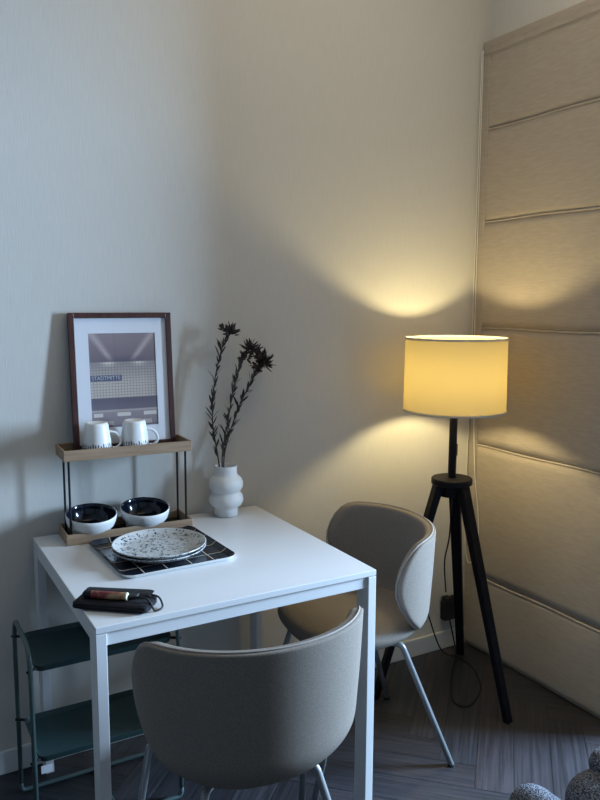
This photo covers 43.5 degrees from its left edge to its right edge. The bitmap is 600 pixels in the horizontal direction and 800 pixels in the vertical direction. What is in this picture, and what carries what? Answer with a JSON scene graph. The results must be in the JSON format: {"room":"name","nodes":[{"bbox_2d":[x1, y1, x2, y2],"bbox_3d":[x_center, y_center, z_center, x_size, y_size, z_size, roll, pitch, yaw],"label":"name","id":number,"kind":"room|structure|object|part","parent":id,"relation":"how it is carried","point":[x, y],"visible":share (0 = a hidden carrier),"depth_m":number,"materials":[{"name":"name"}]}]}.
{"room":"dining room","nodes":[
{"label":"dining room","id":0,"kind":"room"},
{"bbox_2d":[0,0,491,750],"bbox_3d":[-1.012,-0.297,2.161,4.175,2.970,0.120,-4,9,-29],"label":"wall","id":1,"kind":"structure","parent":0,"point":[300,175],"depth_m":2.52,"materials":[{"name":"paint"}]},
{"bbox_2d":[0,627,464,774],"bbox_3d":[-1.028,1.129,2.265,4.075,0.075,0.014,-4,9,-29],"label":"baseboard","id":2,"kind":"structure","parent":1,"relation":"attached to","point":[424,644],"depth_m":3.06,"materials":[{"name":"white wood"}]},
{"bbox_2d":[440,594,454,620],"bbox_3d":[0.637,0.872,3.169,0.088,0.102,0.039,-4,9,-29],"label":"power adapter","id":3,"kind":"object","parent":1,"relation":"attached to","point":[447,603],"visible":0.59,"depth_m":3.15,"materials":[{"name":"black plastic"}]},
{"bbox_2d":[0,642,599,799],"bbox_3d":[-0.169,1.386,0.625,4.957,0.001,4.957,-4,9,-29],"label":"floor","id":4,"kind":"structure","parent":0,"point":[549,740],"depth_m":2.45,"materials":[{"name":"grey wood"}]},
{"bbox_2d":[11,620,183,799],"bbox_3d":[-0.589,0.896,2.195,0.427,0.558,0.268,-4,9,-29],"label":"shelving unit","id":5,"kind":"object","parent":4,"relation":"on","point":[56,733],"visible":0.62,"depth_m":2.17,"materials":[{"name":"green metal"}]},
{"bbox_3d":[-0.765,0.894,2.093,0.013,0.528,0.268,-4,9,-29],"label":"frame","id":6,"kind":"part","parent":5,"relation":"part of","materials":[{"name":"grey paint"}]},
{"bbox_2d":[15,689,143,765],"bbox_3d":[-0.589,0.941,2.200,0.427,0.019,0.254,-4,9,-29],"label":"tray","id":7,"kind":"object","parent":5,"relation":"on","point":[66,730],"depth_m":2.19,"materials":[{"name":"green metal"}]},
{"bbox_3d":[-0.653,1.141,2.339,0.420,0.034,0.013,-4,9,-29],"label":"floor rail","id":8,"kind":"part","parent":5,"relation":"part of","materials":[{"name":"green metal"}]},
{"bbox_2d":[11,622,180,673],"bbox_3d":[-0.588,0.686,2.167,0.427,0.019,0.254,-4,9,-29],"label":"tray","id":9,"kind":"object","parent":5,"relation":"on","point":[66,644],"depth_m":2.14,"materials":[{"name":"green metal"}]},
{"bbox_3d":[-0.527,1.170,2.119,0.420,0.034,0.013,-4,9,-29],"label":"floor rail","id":10,"kind":"part","parent":5,"relation":"part of","materials":[{"name":"metal"}]},
{"bbox_3d":[-0.411,0.869,2.293,0.013,0.528,0.268,-4,9,-29],"label":"frame","id":11,"kind":"part","parent":5,"relation":"part of","materials":[{"name":"grey paint"}]},
{"bbox_2d":[33,505,375,799],"bbox_3d":[-0.304,0.804,2.196,0.752,0.743,0.732,-4,9,-29],"label":"dining table","id":12,"kind":"object","parent":4,"relation":"on","point":[275,563],"visible":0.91,"depth_m":2.00,"materials":[{"name":"white paint"}]},
{"bbox_3d":[-0.787,0.796,2.311,0.025,0.726,0.055,-4,9,-29],"label":"leg","id":13,"kind":"part","parent":12,"relation":"part of","materials":[{"name":"grey paint"}]},
{"bbox_3d":[-0.453,0.874,1.727,0.025,0.726,0.055,-4,9,-29],"label":"leg","id":14,"kind":"part","parent":12,"relation":"part of","materials":[{"name":"grey paint"}]},
{"bbox_2d":[72,594,156,613],"bbox_3d":[-0.435,0.475,1.768,0.184,0.019,0.080,1,8,9],"label":"case","id":15,"kind":"object","parent":12,"relation":"on","point":[140,606],"visible":0.82,"depth_m":1.74,"materials":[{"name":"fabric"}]},
{"bbox_2d":[83,590,128,600],"bbox_3d":[-0.454,0.457,1.759,0.105,0.019,0.019,1,8,8],"label":"tube","id":16,"kind":"object","parent":15,"relation":"on","point":[87,593],"visible":1,"depth_m":1.75,"materials":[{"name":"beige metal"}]},
{"bbox_2d":[82,587,153,596],"bbox_3d":[-0.432,0.457,1.791,0.166,0.009,0.038,1,8,6],"label":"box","id":17,"kind":"object","parent":15,"relation":"on","point":[143,592],"visible":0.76,"depth_m":1.79,"materials":[{"name":"black leather"}]},
{"bbox_2d":[128,592,163,611],"bbox_3d":[-0.364,0.471,1.759,0.092,0.030,0.045,1,8,9],"label":"strap loop","id":18,"kind":"object","parent":15,"relation":"attached to","point":[132,595],"visible":0.99,"depth_m":1.75,"materials":[{"name":"black leather"}]},
{"bbox_2d":[55,434,192,545],"bbox_3d":[-0.539,0.269,2.323,0.386,0.282,0.132,-4,8,-27],"label":"rack","id":19,"kind":"object","parent":12,"relation":"on","point":[176,518],"visible":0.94,"depth_m":2.27,"materials":[{"name":"brown wood"}]},
{"bbox_3d":[-0.711,0.287,2.272,0.007,0.246,0.007,5,9,32],"label":"rod","id":20,"kind":"part","parent":19,"relation":"part of","materials":[{"name":"black metal"}]},
{"bbox_3d":[-0.673,0.297,2.199,0.007,0.246,0.007,-4,8,-27],"label":"rod","id":21,"kind":"part","parent":19,"relation":"part of","materials":[{"name":"black metal"}]},
{"bbox_2d":[65,503,116,533],"bbox_3d":[-0.631,0.370,2.276,0.151,0.081,0.150,0,7,0],"label":"bowl","id":22,"kind":"object","parent":19,"relation":"on","point":[88,518],"visible":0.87,"depth_m":2.31,"materials":[{"name":"white ceramic"}]},
{"bbox_2d":[81,421,121,449],"bbox_3d":[-0.602,0.114,2.249,0.106,0.095,0.091,3,8,21],"label":"mug","id":23,"kind":"object","parent":19,"relation":"on","point":[96,433],"visible":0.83,"depth_m":2.22,"materials":[{"name":"white ceramic"}]},
{"bbox_3d":[-0.557,0.119,2.267,0.041,0.059,0.008,-2,8,-15],"label":"handle","id":24,"kind":"part","parent":23,"relation":"part of","materials":[{"name":"white ceramic"}]},
{"bbox_2d":[67,312,175,449],"bbox_3d":[-0.552,-0.061,2.344,0.318,0.420,0.053,-4,8,-27],"label":"framed print","id":25,"kind":"object","parent":19,"relation":"on","point":[121,365],"visible":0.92,"depth_m":2.34,"materials":[{"name":"brown wood"}]},
{"bbox_2d":[55,434,191,461],"bbox_3d":[-0.538,0.145,2.306,0.386,0.032,0.132,-4,8,-27],"label":"tray","id":26,"kind":"object","parent":19,"relation":"on","point":[66,452],"depth_m":2.25,"materials":[{"name":"brown wood"}]},
{"bbox_2d":[59,509,192,545],"bbox_3d":[-0.539,0.393,2.339,0.386,0.032,0.132,-4,8,-27],"label":"tray","id":27,"kind":"object","parent":19,"relation":"on","point":[176,518],"depth_m":2.29,"materials":[{"name":"brown wood"}]},
{"bbox_2d":[121,418,158,445],"bbox_3d":[-0.500,0.108,2.301,0.106,0.095,0.091,3,8,21],"label":"mug","id":28,"kind":"object","parent":19,"relation":"on","point":[134,430],"visible":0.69,"depth_m":2.27,"materials":[{"name":"white ceramic"}]},
{"bbox_3d":[-0.456,0.112,2.319,0.041,0.059,0.008,-2,8,-15],"label":"handle","id":29,"kind":"part","parent":28,"relation":"part of","materials":[{"name":"white ceramic"}]},
{"bbox_2d":[120,497,168,526],"bbox_3d":[-0.484,0.361,2.351,0.151,0.081,0.150,0,7,0],"label":"bowl","id":30,"kind":"object","parent":19,"relation":"on","point":[139,511],"visible":0.91,"depth_m":2.39,"materials":[{"name":"white ceramic"}]},
{"bbox_3d":[-0.397,0.267,2.433,0.007,0.246,0.007,1,7,3],"label":"rod","id":31,"kind":"part","parent":19,"relation":"part of","materials":[{"name":"black metal"}]},
{"bbox_3d":[-0.359,0.277,2.361,0.007,0.246,0.007,-4,8,-27],"label":"rod","id":32,"kind":"part","parent":19,"relation":"part of","materials":[{"name":"black metal"}]},
{"bbox_2d":[89,525,234,577],"bbox_3d":[-0.399,0.428,2.147,0.329,0.013,0.341,-4,9,-31],"label":"serving tray","id":33,"kind":"object","parent":12,"relation":"on","point":[214,551],"visible":0.49,"depth_m":2.07,"materials":[{"name":"black ceramic"}]},
{"bbox_2d":[111,543,205,563],"bbox_3d":[-0.399,0.422,2.131,0.264,0.024,0.265,-4,9,-29],"label":"plate","id":34,"kind":"object","parent":33,"relation":"on","point":[121,556],"visible":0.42,"depth_m":2.04,"materials":[{"name":"ceramic"}]},
{"bbox_2d":[111,528,205,559],"bbox_3d":[-0.398,0.412,2.128,0.265,0.024,0.265,-4,9,-29],"label":"plate","id":35,"kind":"object","parent":34,"relation":"on","point":[154,543],"visible":1,"depth_m":2.15,"materials":[{"name":"ceramic"}]},
{"bbox_2d":[209,463,242,517],"bbox_3d":[-0.247,0.301,2.517,0.115,0.170,0.115,-4,9,-29],"label":"vase","id":36,"kind":"object","parent":12,"relation":"on","point":[225,484],"visible":1,"depth_m":2.48,"materials":[{"name":"white ceramic"}]},
{"bbox_2d":[205,321,239,466],"bbox_3d":[-0.254,0.037,2.488,0.127,0.599,0.055,-5,9,-36],"label":"stem","id":37,"kind":"object","parent":36,"relation":"in","point":[229,330],"visible":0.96,"depth_m":2.46,"materials":[{"name":"brown plant"}]},
{"bbox_3d":[-0.258,0.054,2.482,0.067,0.565,0.012,-3,8,-24],"label":"stem","id":38,"kind":"part","parent":37,"relation":"part of","materials":[{"name":"brown plant"}]},
{"bbox_2d":[219,338,262,466],"bbox_3d":[-0.192,0.066,2.486,0.152,0.542,0.081,-4,9,-29],"label":"stem","id":39,"kind":"object","parent":36,"relation":"in","point":[250,348],"visible":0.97,"depth_m":2.47,"materials":[{"name":"brown plant"}]},
{"bbox_3d":[-0.211,0.083,2.489,0.103,0.508,0.012,-3,8,-20],"label":"stem","id":40,"kind":"part","parent":39,"relation":"part of","materials":[{"name":"brown"}]},
{"bbox_2d":[223,348,275,467],"bbox_3d":[-0.171,0.074,2.547,0.196,0.509,0.085,-4,9,-29],"label":"stem","id":41,"kind":"object","parent":36,"relation":"in","point":[262,361],"visible":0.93,"depth_m":2.54,"materials":[{"name":"brown plant"}]},
{"bbox_3d":[-0.191,0.100,2.546,0.156,0.458,0.023,-5,9,-36],"label":"stem","id":42,"kind":"part","parent":41,"relation":"part of","materials":[{"name":"brown plant"}]},
{"bbox_3d":[-0.155,0.752,2.667,0.025,0.726,0.055,-4,9,-29],"label":"leg","id":43,"kind":"part","parent":12,"relation":"part of","materials":[{"name":"grey paint"}]},
{"bbox_3d":[0.179,0.830,2.084,0.025,0.726,0.055,-4,9,-29],"label":"leg","id":44,"kind":"part","parent":12,"relation":"part of","materials":[{"name":"grey paint"}]},
{"bbox_2d":[132,606,363,799],"bbox_3d":[-0.123,0.850,1.778,0.540,0.762,0.502,-3,8,-22],"label":"dining chair","id":45,"kind":"object","parent":4,"relation":"on","point":[253,718],"visible":1,"depth_m":1.54,"materials":[{"name":"beige fabric"}]},
{"bbox_3d":[-0.329,1.021,1.850,0.285,0.396,0.055,4,9,29],"label":"leg","id":46,"kind":"part","parent":45,"relation":"part of","materials":[{"name":"grey paint"}]},
{"bbox_3d":[-0.207,1.050,1.631,0.033,0.399,0.280,2,8,11],"label":"leg","id":47,"kind":"part","parent":45,"relation":"part of","materials":[{"name":"grey paint"}]},
{"bbox_3d":[-0.133,0.785,1.795,0.456,0.098,0.444,-3,8,-22],"label":"seat","id":48,"kind":"part","parent":45,"relation":"part of","materials":[{"name":"beige fabric"}]},
{"bbox_3d":[-0.013,1.005,1.980,0.056,0.396,0.284,2,8,15],"label":"leg","id":49,"kind":"part","parent":45,"relation":"part of","materials":[{"name":"grey paint"}]},
{"bbox_3d":[0.060,1.036,1.743,0.283,0.399,0.028,5,9,31],"label":"leg","id":50,"kind":"part","parent":45,"relation":"part of","materials":[{"name":"grey paint"}]},
{"bbox_2d":[278,501,454,799],"bbox_3d":[0.181,0.764,2.442,0.502,0.762,0.540,-3,8,-20],"label":"dining chair","id":51,"kind":"object","parent":4,"relation":"on","point":[397,542],"visible":0.76,"depth_m":2.40,"materials":[{"name":"beige fabric"}]},
{"bbox_3d":[0.005,0.926,2.580,0.284,0.396,0.056,3,8,17],"label":"leg","id":52,"kind":"part","parent":51,"relation":"part of","materials":[{"name":"grey paint"}]},
{"bbox_3d":[0.125,0.969,2.262,0.055,0.396,0.285,5,9,31],"label":"leg","id":53,"kind":"part","parent":51,"relation":"part of","materials":[{"name":"grey paint"}]},
{"bbox_3d":[0.156,0.704,2.424,0.444,0.098,0.456,-3,8,-20],"label":"seat","id":54,"kind":"part","parent":51,"relation":"part of","materials":[{"name":"beige fabric"}]},
{"bbox_3d":[0.294,0.553,2.456,0.233,0.340,0.545,-3,8,-20],"label":"backrest","id":55,"kind":"part","parent":51,"relation":"part of","materials":[{"name":"beige fabric"}]},
{"bbox_3d":[0.246,0.918,2.645,0.028,0.399,0.283,5,9,33],"label":"leg","id":56,"kind":"part","parent":51,"relation":"part of","materials":[{"name":"grey paint"}]},
{"bbox_3d":[0.350,0.954,2.377,0.280,0.399,0.033,2,8,13],"label":"leg","id":57,"kind":"part","parent":51,"relation":"part of","materials":[{"name":"grey paint"}]},
{"bbox_2d":[374,335,512,723],"bbox_3d":[0.592,0.429,2.826,0.505,1.333,0.518,3,8,23],"label":"floor lamp","id":58,"kind":"object","parent":4,"relation":"on","point":[454,377],"visible":0.97,"depth_m":2.62,"materials":[{"name":"black wood"}]},
{"bbox_3d":[0.393,0.706,2.759,0.252,0.796,0.042,-2,8,-13],"label":"leg","id":59,"kind":"part","parent":58,"relation":"part of","materials":[{"name":"black wood"}]},
{"bbox_3d":[0.580,0.573,2.952,0.016,0.492,0.294,1,8,9],"label":"power cord","id":60,"kind":"part","parent":58,"relation":"part of","materials":[{"name":"black plastic"}]},
{"bbox_3d":[0.610,0.935,2.925,0.204,0.303,0.433,-2,8,-16],"label":"power cord","id":61,"kind":"part","parent":58,"relation":"part of","materials":[{"name":"black plastic"}]},
{"bbox_3d":[0.555,0.035,2.708,0.368,0.007,0.368,-4,9,-29],"label":"shade edge trim","id":62,"kind":"part","parent":58,"relation":"part of","materials":[{"name":"beige fabric"}]},
{"bbox_3d":[0.555,-0.093,2.692,0.364,0.257,0.364,-4,9,-29],"label":"lamp shade","id":63,"kind":"part","parent":58,"relation":"part of","materials":[{"name":"beige fabric"}]},
{"bbox_3d":[0.621,0.680,2.963,0.042,0.796,0.287,3,8,22],"label":"leg","id":64,"kind":"part","parent":58,"relation":"part of","materials":[{"name":"black wood"}]},
{"bbox_3d":[0.556,-0.220,2.675,0.362,0.007,0.362,-4,9,-29],"label":"shade edge trim","id":65,"kind":"part","parent":58,"relation":"part of","materials":[{"name":"beige fabric"}]},
{"bbox_3d":[0.655,0.719,2.668,0.042,0.796,0.256,-6,10,-38],"label":"leg","id":66,"kind":"part","parent":58,"relation":"part of","materials":[{"name":"black wood"}]},
{"bbox_2d":[509,747,599,799],"bbox_3d":[1.041,1.057,1.534,0.875,0.424,0.880,-4,9,-29],"label":"sofa","id":67,"kind":"object","parent":4,"relation":"on","point":[585,785],"visible":1,"depth_m":1.69,"materials":[{"name":"grey fabric"}]},
{"bbox_3d":[0.694,1.067,1.365,0.105,0.345,0.830,-4,9,-29],"label":"armrest","id":68,"kind":"part","parent":67,"relation":"part of","materials":[{"name":"grey fabric"}]},
{"bbox_2d":[565,768,599,799],"bbox_3d":[1.092,0.951,1.567,0.700,0.146,0.810,-4,9,-29],"label":"seat cushion","id":69,"kind":"object","parent":67,"relation":"on","point":[585,785],"depth_m":1.70,"materials":[{"name":"grey fabric"}]},
{"bbox_2d":[589,747,599,772],"bbox_3d":[0.923,0.839,1.832,0.520,0.069,0.140,-4,9,-29],"label":"cushion","id":70,"kind":"object","parent":67,"relation":"on","point":[594,759],"depth_m":1.74,"materials":[{"name":"grey fabric"}]},
{"bbox_2d":[491,0,584,39],"bbox_3d":[1.759,-0.201,1.516,0.200,2.970,3.750,-4,9,-29],"label":"wall","id":71,"kind":"structure","parent":0,"point":[507,15],"depth_m":2.82,"materials":[{"name":"paint"}]},
{"bbox_2d":[463,0,599,718],"bbox_3d":[0.924,-0.130,2.744,0.048,2.454,0.815,-4,9,-29],"label":"blind","id":72,"kind":"object","parent":71,"relation":"attached to","point":[537,474],"visible":0.93,"depth_m":2.76,"materials":[{"name":"beige fabric"}]},
{"bbox_2d":[464,50,483,562],"bbox_3d":[0.717,-0.333,3.009,0.013,2.047,0.091,-4,9,-29],"label":"blind cord","id":73,"kind":"object","parent":72,"relation":"attached to","point":[483,50],"visible":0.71,"depth_m":3.00,"materials":[{"name":"white plastic"}]},
{"bbox_3d":[0.906,0.930,2.875,0.010,0.318,0.815,-4,9,-29],"label":"fabric panel","id":74,"kind":"part","parent":72,"relation":"part of","materials":[{"name":"beige fabric"}]},
{"bbox_3d":[0.911,-0.459,2.693,0.010,0.420,0.815,-4,9,-29],"label":"fabric panel","id":75,"kind":"part","parent":72,"relation":"part of","materials":[{"name":"beige fabric"}]},
{"bbox_3d":[0.907,0.498,2.819,0.010,0.553,0.815,-4,9,-29],"label":"fabric panel","id":76,"kind":"part","parent":72,"relation":"part of","materials":[{"name":"beige fabric"}]},
{"bbox_3d":[0.909,-0.013,2.751,0.010,0.479,0.815,-4,9,-29],"label":"fabric panel","id":77,"kind":"part","parent":72,"relation":"part of","materials":[{"name":"beige fabric"}]},
{"bbox_3d":[0.914,-1.178,2.598,0.009,0.329,0.815,-4,9,-29],"label":"fabric panel","id":78,"kind":"part","parent":72,"relation":"part of","materials":[{"name":"beige fabric"}]},
{"bbox_3d":[0.933,-1.330,2.589,0.040,0.033,0.815,-4,9,-29],"label":"header rail","id":79,"kind":"part","parent":72,"relation":"part of","materials":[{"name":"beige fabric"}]},
{"bbox_3d":[0.913,-0.841,2.643,0.010,0.351,0.815,-4,9,-29],"label":"fabric panel","id":80,"kind":"part","parent":72,"relation":"part of","materials":[{"name":"beige fabric"}]}
]}

